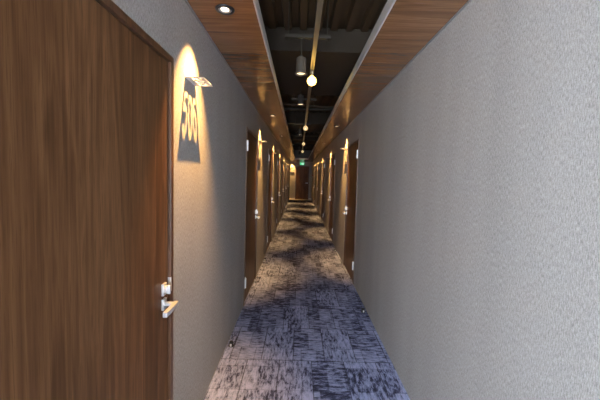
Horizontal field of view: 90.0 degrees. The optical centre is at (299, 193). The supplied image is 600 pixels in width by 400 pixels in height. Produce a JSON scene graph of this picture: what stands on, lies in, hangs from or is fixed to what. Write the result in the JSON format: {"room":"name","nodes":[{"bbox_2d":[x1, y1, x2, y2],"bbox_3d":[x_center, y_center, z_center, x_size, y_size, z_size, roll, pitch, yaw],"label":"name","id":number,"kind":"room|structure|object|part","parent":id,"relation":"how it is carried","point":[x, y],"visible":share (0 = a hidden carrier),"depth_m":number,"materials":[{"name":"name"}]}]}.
{"room":"hotel corridor","nodes":[
{"label":"hotel corridor","id":0,"kind":"room"},
{"bbox_2d":[112,0,289,399],"bbox_3d":[-0.645,-0.555,6.978,0.120,3.120,22.400,2,4,0],"label":"wall","id":1,"kind":"structure","parent":0,"point":[211,124],"depth_m":1.87,"materials":[{"name":"grey paint"}]},
{"bbox_2d":[0,0,178,399],"bbox_3d":[-0.621,0.400,0.941,0.176,1.952,0.895,2,4,0],"label":"door","id":2,"kind":"structure","parent":1,"relation":"in","point":[87,306],"depth_m":0.81,"materials":[{"name":"brown wood"}]},
{"bbox_3d":[-0.647,0.400,0.941,0.124,1.952,0.895,2,3,0],"label":"frame","id":3,"kind":"part","parent":2,"relation":"part of","materials":[{"name":"brown wood"}]},
{"bbox_3d":[-0.604,0.410,1.364,0.038,0.065,0.010,2,3,0],"label":"strike plate","id":4,"kind":"part","parent":2,"relation":"part of","materials":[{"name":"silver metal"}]},
{"bbox_3d":[-0.568,0.486,1.270,0.064,0.048,0.122,2,3,0],"label":"handle","id":5,"kind":"part","parent":2,"relation":"part of","materials":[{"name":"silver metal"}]},
{"bbox_2d":[185,70,212,86],"bbox_3d":[-0.518,-0.594,1.546,0.094,0.035,0.150,2,4,0],"label":"wall lamp","id":6,"kind":"object","parent":1,"relation":"attached to","point":[188,76],"visible":1,"depth_m":1.53,"materials":[{"name":"white metal"}]},
{"bbox_3d":[-0.519,-0.577,1.547,0.094,0.002,0.150,2,3,0],"label":"number plate","id":7,"kind":"part","parent":6,"relation":"part of","materials":[{"name":"white metal"}]},
{"bbox_2d":[184,0,288,158],"bbox_3d":[-0.561,-1.270,6.934,0.008,0.008,22.400,2,4,0],"label":"trim","id":8,"kind":"structure","parent":1,"relation":"attached to","point":[186,1],"depth_m":2.02,"materials":[{"name":"grey metal"}]},
{"bbox_2d":[244,127,259,304],"bbox_3d":[-0.625,0.232,3.692,0.176,1.952,0.895,2,4,0],"label":"door","id":9,"kind":"structure","parent":1,"relation":"in","point":[251,191],"depth_m":3.66,"materials":[{"name":"brown wood"}]},
{"bbox_2d":[266,148,273,251],"bbox_3d":[-0.630,0.091,5.983,0.176,1.952,0.895,2,4,0],"label":"door","id":10,"kind":"structure","parent":1,"relation":"in","point":[270,157],"depth_m":6.02,"materials":[{"name":"brown wood"}]},
{"bbox_2d":[276,156,280,227],"bbox_3d":[-0.634,-0.047,8.239,0.176,1.952,0.895,2,4,0],"label":"door","id":11,"kind":"structure","parent":1,"relation":"in","point":[278,163],"depth_m":8.34,"materials":[{"name":"brown wood"}]},
{"bbox_2d":[281,160,283,216],"bbox_3d":[-0.637,-0.174,10.315,0.176,1.952,0.895,2,4,0],"label":"door","id":12,"kind":"structure","parent":1,"relation":"in","point":[282,160],"depth_m":10.43,"materials":[{"name":"brown wood"}]},
{"bbox_2d":[284,163,286,209],"bbox_3d":[-0.641,-0.308,12.501,0.176,1.952,0.895,2,4,0],"label":"door","id":13,"kind":"structure","parent":1,"relation":"in","point":[285,163],"depth_m":12.60,"materials":[{"name":"brown wood"}]},
{"bbox_2d":[287,168,288,200],"bbox_3d":[-0.645,-0.442,14.697,0.176,1.952,0.895,2,4,0],"label":"door","id":14,"kind":"structure","parent":1,"relation":"in","point":[287,168],"depth_m":14.93,"materials":[{"name":"brown wood"}]},
{"bbox_2d":[283,107,332,110],"bbox_3d":[0.123,-1.723,6.106,1.349,0.060,0.058,2,4,4],"label":"pipe","id":15,"kind":"object","parent":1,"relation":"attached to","point":[285,108],"visible":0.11,"depth_m":6.08,"materials":[{"name":"brown metal"}]},
{"bbox_2d":[283,103,333,107],"bbox_3d":[0.122,-1.604,5.462,1.366,0.032,0.031,1,4,-10],"label":"pipe","id":16,"kind":"object","parent":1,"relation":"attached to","point":[283,103],"visible":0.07,"depth_m":5.46,"materials":[{"name":"brown metal"}]},
{"bbox_2d":[289,150,312,197],"bbox_3d":[0.067,-1.223,18.220,1.585,3.120,0.120,2,4,0],"label":"wall","id":17,"kind":"structure","parent":0,"point":[306,153],"depth_m":18.14,"materials":[{"name":"grey paint"}]},
{"bbox_2d":[289,199,311,200],"bbox_3d":[0.024,0.362,17.823,1.345,0.003,0.836,2,4,0],"label":"trim","id":18,"kind":"structure","parent":17,"relation":"attached to","point":[289,199],"depth_m":17.94,"materials":[{"name":"brown wood"}]},
{"bbox_2d":[295,166,308,199],"bbox_3d":[0.130,-0.676,18.226,0.820,2.030,0.170,2,4,0],"label":"door","id":19,"kind":"structure","parent":17,"relation":"in","point":[302,172],"depth_m":18.20,"materials":[{"name":"brown wood"}]},
{"bbox_2d":[203,199,409,399],"bbox_3d":[0.042,1.071,7.079,1.585,0.100,22.600,2,4,0],"label":"floor","id":20,"kind":"structure","parent":0,"point":[301,331],"depth_m":2.74,"materials":[{"name":"carpet"}]},
{"bbox_2d":[228,340,233,346],"bbox_3d":[-0.580,1.261,2.531,0.048,0.043,0.048,2,4,0],"label":"door stop","id":21,"kind":"object","parent":20,"relation":"on","point":[231,344],"visible":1,"depth_m":2.52,"materials":[{"name":"silver metal"}]},
{"bbox_2d":[258,0,386,132],"bbox_3d":[0.130,-2.071,6.886,1.585,0.160,22.640,2,4,0],"label":"ceiling","id":22,"kind":"structure","parent":0,"point":[349,15],"depth_m":3.03,"materials":[{"name":"brown metal"}]},
{"bbox_2d":[294,113,310,124],"bbox_3d":[0.066,-1.819,7.102,0.400,0.378,0.032,2,4,0],"label":"bar","id":23,"kind":"object","parent":22,"relation":"hanging from","point":[295,123],"visible":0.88,"depth_m":7.10,"materials":[{"name":"brown metal"}]},
{"bbox_2d":[292,144,314,149],"bbox_3d":[0.110,-2.360,14.784,1.345,0.290,1.400,2,4,0],"label":"ceiling beam","id":24,"kind":"structure","parent":22,"relation":"attached to","point":[306,146],"depth_m":14.09,"materials":[{"name":"brown"}]},
{"bbox_2d":[289,132,320,143],"bbox_3d":[0.116,-2.176,11.789,1.345,0.290,1.400,2,4,0],"label":"ceiling beam","id":25,"kind":"structure","parent":22,"relation":"attached to","point":[309,140],"depth_m":11.10,"materials":[{"name":"brown"}]},
{"bbox_2d":[284,111,330,131],"bbox_3d":[0.122,-1.943,8.147,1.345,0.310,1.300,2,4,0],"label":"ceiling beam","id":26,"kind":"structure","parent":22,"relation":"attached to","point":[318,120],"depth_m":7.50,"materials":[{"name":"brown"}]},
{"bbox_2d":[285,0,330,40],"bbox_3d":[0.074,-1.545,2.631,0.400,0.378,0.032,2,4,0],"label":"bar","id":27,"kind":"object","parent":22,"relation":"hanging from","point":[288,36],"visible":1,"depth_m":2.63,"materials":[{"name":"brown metal"}]},
{"bbox_3d":[-0.096,-1.550,2.630,0.017,0.378,0.020,2,3,0],"label":"hanger rod","id":28,"kind":"part","parent":27,"relation":"part of","materials":[{"name":"brown metal"}]},
{"bbox_2d":[295,38,306,75],"bbox_3d":[0.012,-1.215,2.651,0.111,0.312,0.111,2,4,0],"label":"ceiling spotlight","id":29,"kind":"object","parent":27,"relation":"hanging from","point":[300,61],"visible":1,"depth_m":2.62,"materials":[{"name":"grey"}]},
{"bbox_2d":[302,0,323,148],"bbox_3d":[0.131,-1.534,5.667,0.041,0.036,19.800,2,4,0],"label":"channel","id":30,"kind":"object","parent":27,"relation":"attached to","point":[319,6],"visible":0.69,"depth_m":2.68,"materials":[{"name":"beige"}]},
{"bbox_2d":[307,70,315,85],"bbox_3d":[0.132,-1.294,3.357,0.104,0.165,0.104,2,4,0],"label":"globe bulb","id":31,"kind":"object","parent":30,"relation":"hanging from","point":[311,80],"visible":1,"depth_m":3.33,"materials":[{"name":"beige glass"}]},
{"bbox_3d":[0.132,-1.268,3.359,0.104,0.113,0.104,2,3,0],"label":"globe","id":32,"kind":"part","parent":31,"relation":"part of","materials":[{"name":"white glass"}]},
{"bbox_3d":[0.244,-1.540,2.631,0.017,0.378,0.020,2,3,0],"label":"hanger rod","id":33,"kind":"part","parent":27,"relation":"part of","materials":[{"name":"brown metal"}]},
{"bbox_2d":[265,27,371,95],"bbox_3d":[0.130,-1.729,4.152,1.345,0.250,1.800,2,4,0],"label":"ceiling beam","id":34,"kind":"structure","parent":22,"relation":"attached to","point":[336,58],"depth_m":3.42,"materials":[{"name":"brown"}]},
{"bbox_2d":[297,91,303,105],"bbox_3d":[0.011,-1.491,4.537,0.118,0.282,0.118,2,4,0],"label":"ceiling spotlight","id":35,"kind":"object","parent":34,"relation":"hanging from","point":[300,97],"visible":1,"depth_m":4.51,"materials":[{"name":"grey metal"}]},
{"bbox_2d":[292,91,316,100],"bbox_3d":[0.067,-1.569,4.813,0.400,0.158,0.032,2,4,0],"label":"bar","id":36,"kind":"object","parent":34,"relation":"hanging from","point":[293,98],"visible":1,"depth_m":4.80,"materials":[{"name":"brown metal"}]},
{"bbox_2d":[187,0,467,161],"bbox_3d":[0.107,-1.265,6.936,1.345,0.020,22.400,2,4,0],"label":"ceiling","id":37,"kind":"structure","parent":0,"point":[409,25],"depth_m":2.02,"materials":[{"name":"brown wood"}]},
{"bbox_2d":[215,4,234,14],"bbox_3d":[-0.382,-0.935,1.525,0.096,0.006,0.096,2,4,0],"label":"recessed light","id":38,"kind":"object","parent":37,"relation":"in","point":[223,9],"visible":1,"depth_m":1.52,"materials":[{"name":"black metal"}]},
{"bbox_2d":[253,0,294,156],"bbox_3d":[-0.228,-1.217,5.686,0.009,0.066,19.900,2,4,0],"label":"trim","id":39,"kind":"structure","parent":37,"relation":"attached to","point":[256,2],"depth_m":2.06,"materials":[{"name":"silver metal"}]},
{"bbox_2d":[308,0,395,158],"bbox_3d":[0.438,-1.199,5.688,0.009,0.066,19.900,2,4,0],"label":"trim","id":40,"kind":"structure","parent":37,"relation":"attached to","point":[390,3],"depth_m":2.02,"materials":[{"name":"silver metal"}]},
{"bbox_2d":[311,0,599,399],"bbox_3d":[0.819,-0.515,6.983,0.120,3.120,22.400,2,4,0],"label":"wall","id":41,"kind":"structure","parent":0,"point":[477,254],"depth_m":1.23,"materials":[{"name":"grey paint"}]},
{"bbox_2d":[313,166,315,205],"bbox_3d":[0.759,-0.403,14.702,0.176,1.952,0.895,2,4,0],"label":"door","id":42,"kind":"structure","parent":41,"relation":"in","point":[315,166],"depth_m":14.77,"materials":[{"name":"brown wood"}]},
{"bbox_2d":[317,163,319,211],"bbox_3d":[0.764,-0.247,12.156,0.176,1.952,0.895,2,4,0],"label":"door","id":43,"kind":"structure","parent":41,"relation":"in","point":[319,163],"depth_m":12.29,"materials":[{"name":"brown wood"}]},
{"bbox_2d":[320,160,324,221],"bbox_3d":[0.768,-0.090,9.591,0.176,1.952,0.895,2,4,0],"label":"door","id":44,"kind":"structure","parent":41,"relation":"in","point":[323,171],"depth_m":9.68,"materials":[{"name":"brown wood"}]},
{"bbox_2d":[328,153,335,241],"bbox_3d":[0.773,0.069,6.996,0.176,1.952,0.895,2,4,0],"label":"door","id":45,"kind":"structure","parent":41,"relation":"in","point":[332,172],"depth_m":7.04,"materials":[{"name":"brown wood"}]},
{"bbox_2d":[343,139,358,281],"bbox_3d":[0.778,0.225,4.446,0.176,1.952,0.895,2,4,0],"label":"door","id":46,"kind":"structure","parent":41,"relation":"in","point":[353,148],"depth_m":4.43,"materials":[{"name":"brown wood"}]},
{"bbox_2d":[326,0,471,147],"bbox_3d":[0.775,-1.233,6.939,0.008,0.008,22.400,2,4,0],"label":"trim","id":47,"kind":"structure","parent":41,"relation":"attached to","point":[468,1],"depth_m":1.98,"materials":[{"name":"grey metal"}]}
]}

